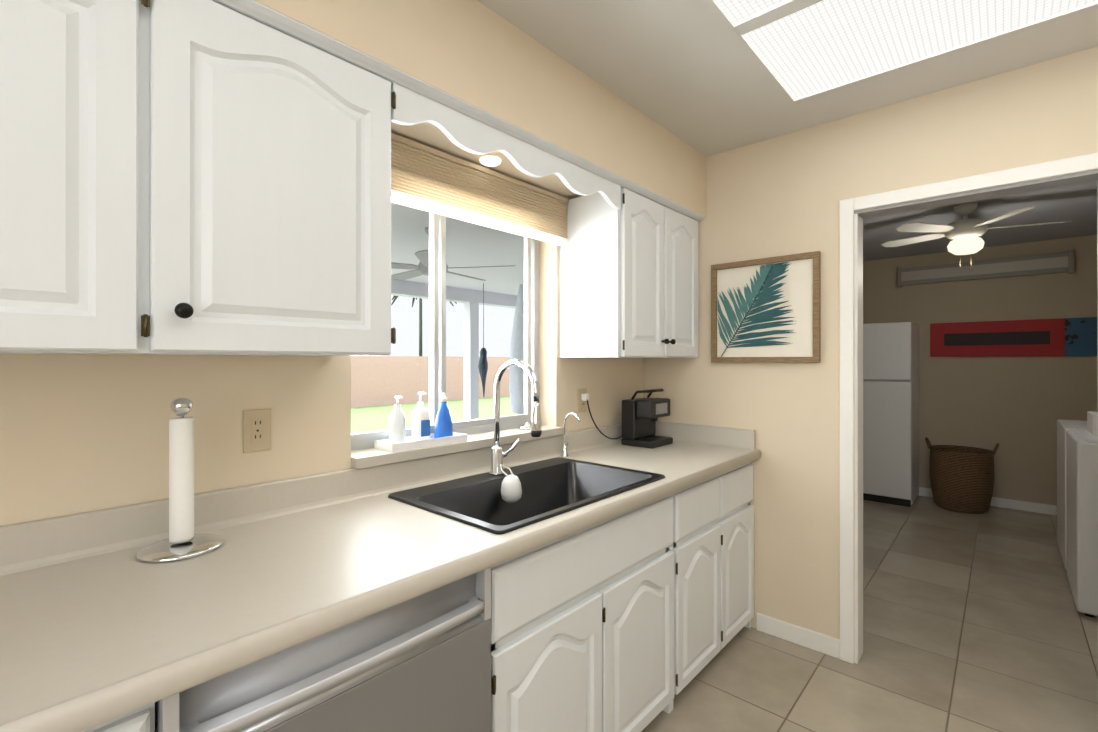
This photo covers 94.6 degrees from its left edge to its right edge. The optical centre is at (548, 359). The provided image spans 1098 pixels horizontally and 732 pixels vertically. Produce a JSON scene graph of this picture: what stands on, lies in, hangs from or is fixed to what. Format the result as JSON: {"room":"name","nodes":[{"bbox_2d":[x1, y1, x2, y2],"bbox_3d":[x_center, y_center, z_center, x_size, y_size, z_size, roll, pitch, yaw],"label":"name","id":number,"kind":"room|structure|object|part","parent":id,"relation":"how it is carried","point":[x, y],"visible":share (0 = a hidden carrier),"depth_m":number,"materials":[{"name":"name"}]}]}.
{"room":"kitchen","nodes":[
{"label":"kitchen","id":0,"kind":"room"},
{"bbox_2d":[0,241,643,525],"bbox_3d":[-1.094,0.130,1.284,0.150,2.470,5.030,0,0,42],"label":"wall","id":1,"kind":"structure","parent":0,"point":[81,433],"depth_m":1.33,"materials":[{"name":"paint"}]},
{"bbox_2d":[0,0,155,354],"bbox_3d":[-1.096,-0.395,0.898,0.356,0.764,0.542,0,0,42],"label":"upper cabinet","id":2,"kind":"object","parent":1,"relation":"attached to","point":[78,77],"depth_m":0.92,"materials":[{"name":"white wood"}]},
{"bbox_2d":[243,409,270,452],"bbox_3d":[-0.835,0.203,1.450,0.009,0.120,0.072,0,0,42],"label":"electrical outlet","id":3,"kind":"object","parent":1,"relation":"attached to","point":[256,430],"visible":1,"depth_m":1.45,"materials":[{"name":"beige plastic"}]},
{"bbox_2d":[156,0,399,355],"bbox_3d":[-0.735,-0.394,1.300,0.356,0.764,0.538,0,0,42],"label":"upper cabinet","id":4,"kind":"object","parent":1,"relation":"attached to","point":[194,176],"depth_m":1.15,"materials":[{"name":"white wood"}]},
{"bbox_2d":[374,392,466,451],"bbox_3d":[-0.476,0.220,1.911,0.120,0.199,0.330,0,0,42],"label":"soap tray","id":5,"kind":"object","parent":1,"relation":"in","point":[420,437],"visible":1,"depth_m":1.87,"materials":[{"name":"white plastic"}]},
{"bbox_2d":[434,392,452,441],"bbox_3d":[-0.412,0.221,1.982,0.071,0.185,0.072,0,0,42],"label":"bottle","id":6,"kind":"object","parent":5,"relation":"on","point":[443,422],"depth_m":1.96,"materials":[{"name":"blue plastic"}]},
{"bbox_2d":[351,212,563,468],"bbox_3d":[-0.344,-0.169,2.091,0.185,1.050,1.044,0,0,42],"label":"window unit","id":7,"kind":"structure","parent":1,"relation":"in","point":[437,313],"depth_m":2.08,"materials":[{"name":"metal"}]},
{"bbox_2d":[254,0,705,216],"bbox_3d":[-0.932,-0.941,1.059,0.393,0.329,4.910,0,0,42],"label":"soffit","id":8,"kind":"structure","parent":1,"relation":"attached to","point":[478,54],"depth_m":1.70,"materials":[{"name":"paint"}]},
{"bbox_2d":[480,156,500,166],"bbox_3d":[-0.227,-0.767,1.965,0.084,0.016,0.084,0,0,42],"label":"puck light","id":9,"kind":"object","parent":8,"relation":"attached to","point":[490,161],"visible":0.92,"depth_m":1.94,"materials":[{"name":"white plastic"}]},
{"bbox_2d":[391,133,568,237],"bbox_3d":[-0.296,-0.669,2.010,0.061,0.189,1.095,0,0,42],"label":"window shade","id":10,"kind":"object","parent":1,"relation":"attached to","point":[425,172],"visible":0.6,"depth_m":1.97,"materials":[{"name":"fabric"}]},
{"bbox_2d":[391,189,568,245],"bbox_3d":[-0.296,-0.562,2.010,0.061,0.024,1.099,0,0,42],"label":"rail","id":11,"kind":"object","parent":1,"relation":"attached to","point":[409,200],"visible":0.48,"depth_m":1.98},
{"bbox_2d":[518,422,530,429],"bbox_3d":[-0.099,0.305,2.346,0.090,0.030,0.090,0,0,42],"label":"dish","id":12,"kind":"object","parent":1,"relation":"attached to","point":[527,426],"visible":0.71,"depth_m":2.32,"materials":[{"name":"white ceramic"}]},
{"bbox_2d":[577,388,586,412],"bbox_3d":[0.169,0.206,2.569,0.009,0.120,0.072,0,0,42],"label":"electrical outlet","id":13,"kind":"object","parent":1,"relation":"attached to","point":[581,406],"visible":0.88,"depth_m":2.56,"materials":[{"name":"plastic"}]},
{"bbox_2d":[582,394,624,438],"bbox_3d":[0.283,0.292,2.618,0.093,0.242,0.256,0,0,42],"label":"cord","id":14,"kind":"object","parent":1,"relation":"attached to","point":[585,397],"visible":1,"depth_m":2.54,"materials":[{"name":"black plastic"}]},
{"bbox_2d":[559,176,703,357],"bbox_3d":[0.439,-0.393,2.606,0.356,0.764,0.767,0,0,42],"label":"upper cabinet","id":15,"kind":"object","parent":1,"relation":"attached to","point":[628,266],"depth_m":2.35,"materials":[{"name":"white wood"}]},
{"bbox_2d":[478,0,1097,260],"bbox_3d":[1.318,-1.145,1.598,3.320,0.160,8.720,0,0,42],"label":"ceiling","id":16,"kind":"structure","parent":0,"point":[699,76],"depth_m":1.97,"materials":[{"name":"paint"}]},
{"bbox_2d":[714,0,785,23],"bbox_3d":[0.883,-1.114,1.054,1.240,0.008,0.558,0,0,42],"label":"ceiling light","id":17,"kind":"object","parent":16,"relation":"in","point":[736,11],"depth_m":1.59,"materials":[{"name":"white plastic"}]},
{"bbox_2d":[742,0,1097,98],"bbox_3d":[1.305,-1.113,1.524,1.240,0.008,0.588,0,0,42],"label":"ceiling light","id":18,"kind":"object","parent":16,"relation":"in","point":[820,46],"depth_m":1.72,"materials":[{"name":"white plastic"}]},
{"bbox_2d":[881,203,1070,254],"bbox_3d":[2.895,-0.833,3.514,1.028,0.460,0.982,0,0,42],"label":"room ceiling fan","id":19,"kind":"object","parent":16,"relation":"hanging from","point":[964,234],"visible":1,"depth_m":3.43,"materials":[{"name":"white metal"}]},
{"bbox_3d":[2.870,-0.668,3.490,0.063,0.130,0.013,0,0,42],"label":"cord","id":20,"kind":"part","parent":19,"relation":"part of","materials":[{"name":"metal"}]},
{"bbox_3d":[2.867,-0.781,3.486,0.200,0.113,0.200,0,0,42],"label":"lamp shade","id":21,"kind":"part","parent":19,"relation":"part of","materials":[{"name":"white glass"}]},
{"bbox_2d":[641,495,1097,731],"bbox_3d":[1.234,1.395,1.591,3.500,0.060,8.900,0,0,42],"label":"floor","id":22,"kind":"structure","parent":0,"point":[976,623],"depth_m":2.35,"materials":[{"name":"tile"}]},
{"bbox_2d":[82,702,154,731],"bbox_3d":[-1.182,0.929,0.579,0.652,0.870,1.064,0,0,42],"label":"base cabinet","id":23,"kind":"object","parent":22,"relation":"on","point":[142,719],"depth_m":0.74,"materials":[{"name":"white wood"}]},
{"bbox_2d":[0,421,760,731],"bbox_3d":[-0.355,0.428,1.478,0.682,0.145,3.507,0,0,42],"label":"countertop","id":24,"kind":"structure","parent":23,"relation":"on","point":[100,623],"depth_m":1.10,"materials":[{"name":"laminate"}]},
{"bbox_2d":[135,398,223,562],"bbox_3d":[-0.877,0.271,1.210,0.172,0.362,0.172,0,0,42],"label":"paper towel holder","id":25,"kind":"object","parent":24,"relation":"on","point":[183,541],"visible":1,"depth_m":1.19,"materials":[{"name":"white paper"}]},
{"bbox_2d":[489,359,541,474],"bbox_3d":[-0.112,0.221,1.927,0.260,0.447,0.111,0,0,42],"label":"faucet","id":26,"kind":"object","parent":24,"relation":"on","point":[498,454],"visible":0.98,"depth_m":1.95,"materials":[{"name":"silver metal"}]},
{"bbox_2d":[388,457,664,533],"bbox_3d":[-0.042,0.550,1.814,0.555,0.212,0.875,0,0,42],"label":"sink","id":27,"kind":"object","parent":24,"relation":"in","point":[553,487],"visible":0.52,"depth_m":1.93,"materials":[{"name":"stone"}]},
{"bbox_2d":[500,464,521,502],"bbox_3d":[-0.149,0.462,1.893,0.102,0.133,0.080,0,0,42],"label":"scrubber","id":28,"kind":"object","parent":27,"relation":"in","point":[511,489],"visible":0.96,"depth_m":1.86,"materials":[{"name":"white plastic"}]},
{"bbox_2d":[561,412,580,456],"bbox_3d":[0.108,0.348,2.364,0.112,0.209,0.049,0,0,42],"label":"tap","id":29,"kind":"object","parent":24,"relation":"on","point":[564,454],"visible":1,"depth_m":2.38,"materials":[{"name":"silver metal"}]},
{"bbox_2d":[621,389,672,448],"bbox_3d":[0.529,0.305,2.723,0.190,0.298,0.220,0,0,42],"label":"coffee maker","id":30,"kind":"object","parent":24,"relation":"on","point":[640,416],"visible":1,"depth_m":2.67,"materials":[{"name":"black plastic"}]},
{"bbox_3d":[0.593,0.257,2.665,0.002,0.055,0.120,0,0,42],"label":"panel","id":31,"kind":"part","parent":30,"relation":"part of","materials":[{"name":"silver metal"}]},
{"bbox_2d":[155,567,490,731],"bbox_3d":[-0.587,0.929,1.199,0.655,0.863,0.647,0,0,42],"label":"dishwasher","id":32,"kind":"object","parent":22,"relation":"on","point":[421,663],"visible":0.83,"depth_m":1.02,"materials":[{"name":"grey metal"}]},
{"bbox_2d":[490,560,509,731],"bbox_3d":[-0.608,0.929,1.218,0.652,0.870,0.735,0,0,42],"label":"base cabinet","id":33,"kind":"object","parent":22,"relation":"on","point":[500,573],"depth_m":1.27,"materials":[{"name":"white wood"}]},
{"bbox_2d":[510,489,685,731],"bbox_3d":[-0.058,0.930,1.831,0.652,0.870,0.992,0,0,42],"label":"base cabinet","id":34,"kind":"object","parent":22,"relation":"on","point":[636,620],"depth_m":1.61,"materials":[{"name":"white wood"}]},
{"bbox_2d":[686,462,753,684],"bbox_3d":[0.513,0.931,2.466,0.652,0.870,0.874,0,0,42],"label":"base cabinet","id":35,"kind":"object","parent":22,"relation":"on","point":[719,509],"depth_m":2.24,"materials":[{"name":"white wood"}]},
{"bbox_2d":[863,322,918,506],"bbox_3d":[3.269,0.509,5.100,0.680,1.720,0.600,0,0,42],"label":"refrigerator","id":36,"kind":"object","parent":22,"relation":"on","point":[890,413],"visible":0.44,"depth_m":4.80,"materials":[{"name":"white metal"}]},
{"bbox_2d":[925,437,998,513],"bbox_3d":[3.795,1.054,4.667,0.531,0.629,0.466,0,0,42],"label":"basket","id":37,"kind":"object","parent":22,"relation":"on","point":[962,479],"visible":1,"depth_m":4.50,"materials":[{"name":"wicker"}]},
{"bbox_2d":[1057,419,1086,569],"bbox_3d":[3.773,0.817,3.262,0.675,1.100,0.680,0,0,42],"label":"dryer","id":38,"kind":"object","parent":22,"relation":"on","point":[1064,427],"visible":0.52,"depth_m":3.42,"materials":[{"name":"white metal"}]},
{"bbox_2d":[1066,429,1097,616],"bbox_3d":[3.274,0.816,2.706,0.675,1.100,0.615,0,0,42],"label":"washer","id":39,"kind":"object","parent":22,"relation":"on","point":[1082,500],"visible":1,"depth_m":2.69,"materials":[{"name":"white metal"}]},
{"bbox_2d":[1087,411,1097,434],"bbox_3d":[3.209,0.364,2.855,0.220,0.114,0.250,0,0,42],"label":"box","id":40,"kind":"object","parent":39,"relation":"on","point":[1092,422],"visible":1,"depth_m":2.84,"materials":[{"name":"white plastic"}]},
{"bbox_2d":[644,46,1097,662],"bbox_3d":[1.737,0.130,2.041,3.050,2.470,0.120,0,0,42],"label":"wall","id":41,"kind":"structure","parent":0,"point":[786,194],"depth_m":2.39,"materials":[{"name":"paint"}]},
{"bbox_2d":[711,251,820,362],"bbox_3d":[1.068,-0.246,2.538,0.526,0.520,0.030,0,0,42],"label":"framed picture","id":42,"kind":"object","parent":41,"relation":"attached to","point":[765,310],"visible":1,"depth_m":2.52,"materials":[{"name":"white paper"}]},
{"bbox_2d":[757,613,839,658],"bbox_3d":[1.192,1.323,2.439,0.373,0.085,0.013,0,0,42],"label":"baseboard","id":43,"kind":"structure","parent":41,"relation":"attached to","point":[812,640],"depth_m":2.42,"materials":[{"name":"white wood"}]},
{"bbox_2d":[839,152,1097,663],"bbox_3d":[1.704,0.319,2.070,0.884,2.092,0.156,0,0,42],"label":"door frame","id":44,"kind":"structure","parent":41,"relation":"attached to","point":[850,302],"depth_m":2.28,"materials":[{"name":"white wood"}]},
{"bbox_2d":[863,235,1097,505],"bbox_3d":[4.040,0.134,4.933,2.850,2.470,0.120,0,0,42],"label":"wall","id":45,"kind":"structure","parent":0,"point":[1016,408],"depth_m":4.67,"materials":[{"name":"paint"}]},
{"bbox_2d":[897,249,1073,287],"bbox_3d":[4.052,-0.846,4.782,1.254,0.200,0.085,0,0,42],"label":"wall light fixture","id":46,"kind":"object","parent":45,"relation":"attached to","point":[1053,263],"visible":1,"depth_m":4.70,"materials":[{"name":"grey metal"}]},
{"bbox_3d":[4.030,-0.846,4.759,1.190,0.090,0.008,0,0,42],"label":"wall light fixture panel","id":47,"kind":"part","parent":46,"relation":"part of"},
{"bbox_2d":[918,487,1056,514],"bbox_3d":[3.995,1.326,4.880,2.850,0.085,0.013,0,0,42],"label":"baseboard","id":48,"kind":"structure","parent":45,"relation":"attached to","point":[997,502],"depth_m":4.62,"materials":[{"name":"white wood"}]},
{"bbox_2d":[930,317,1097,356],"bbox_3d":[4.301,-0.197,4.595,1.350,0.330,0.030,0,0,42],"label":"wall art","id":49,"kind":"object","parent":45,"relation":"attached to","point":[1060,337],"visible":0.89,"depth_m":4.61},
{"label":"outside","id":50,"kind":"structure","parent":0,"visible":0},
{"bbox_2d":[351,396,517,450],"bbox_3d":[-11.171,1.477,19.993,39.848,0.060,65.000,0,0,42],"label":"lawn","id":51,"kind":"structure","parent":50,"point":[362,420],"depth_m":13.84,"materials":[{"name":"green plant"}]},
{"bbox_2d":[391,296,456,355],"bbox_3d":[-4.584,-0.731,18.178,2.553,4.230,2.590,0,0,42],"label":"palms","id":52,"kind":"object","parent":51,"relation":"on","point":[420,324],"depth_m":18.16,"materials":[{"name":"green plant"}]},
{"bbox_2d":[351,356,509,407],"bbox_3d":[-1.257,0.656,11.089,12.900,1.560,65.000,0,0,42],"label":"fence","id":53,"kind":"object","parent":51,"relation":"on","point":[380,380],"depth_m":16.58,"materials":[{"name":"beige wood"}]},
{"bbox_3d":[-0.715,1.410,5.895,5.448,0.040,20.000,0,0,42],"label":"patio slab","id":54,"kind":"object","parent":51,"relation":"on","visible":0},
{"bbox_2d":[391,202,523,434],"bbox_3d":[-0.268,0.119,5.496,4.248,2.540,20.000,0,0,42],"label":"patio cover","id":55,"kind":"object","parent":54,"relation":"on","point":[469,245],"depth_m":5.78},
{"bbox_2d":[391,227,515,280],"bbox_3d":[-0.934,-0.848,4.029,1.240,0.365,1.272,0,0,42],"label":"fan","id":56,"kind":"object","parent":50,"point":[422,267],"depth_m":3.92,"materials":[{"name":"white"}]},
{"bbox_2d":[478,283,487,396],"bbox_3d":[-0.879,-0.258,6.798,0.264,1.538,0.264,0,0,42],"label":"ornament","id":57,"kind":"object","parent":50,"point":[483,366],"depth_m":6.72,"materials":[{"name":"metal"}]},
{"bbox_2d":[509,284,523,413],"bbox_3d":[-0.375,-0.138,6.909,0.323,1.778,0.340,0,0,42],"label":"cloth","id":58,"kind":"object","parent":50,"point":[516,379],"depth_m":6.79,"materials":[{"name":"white fabric"}]}
]}

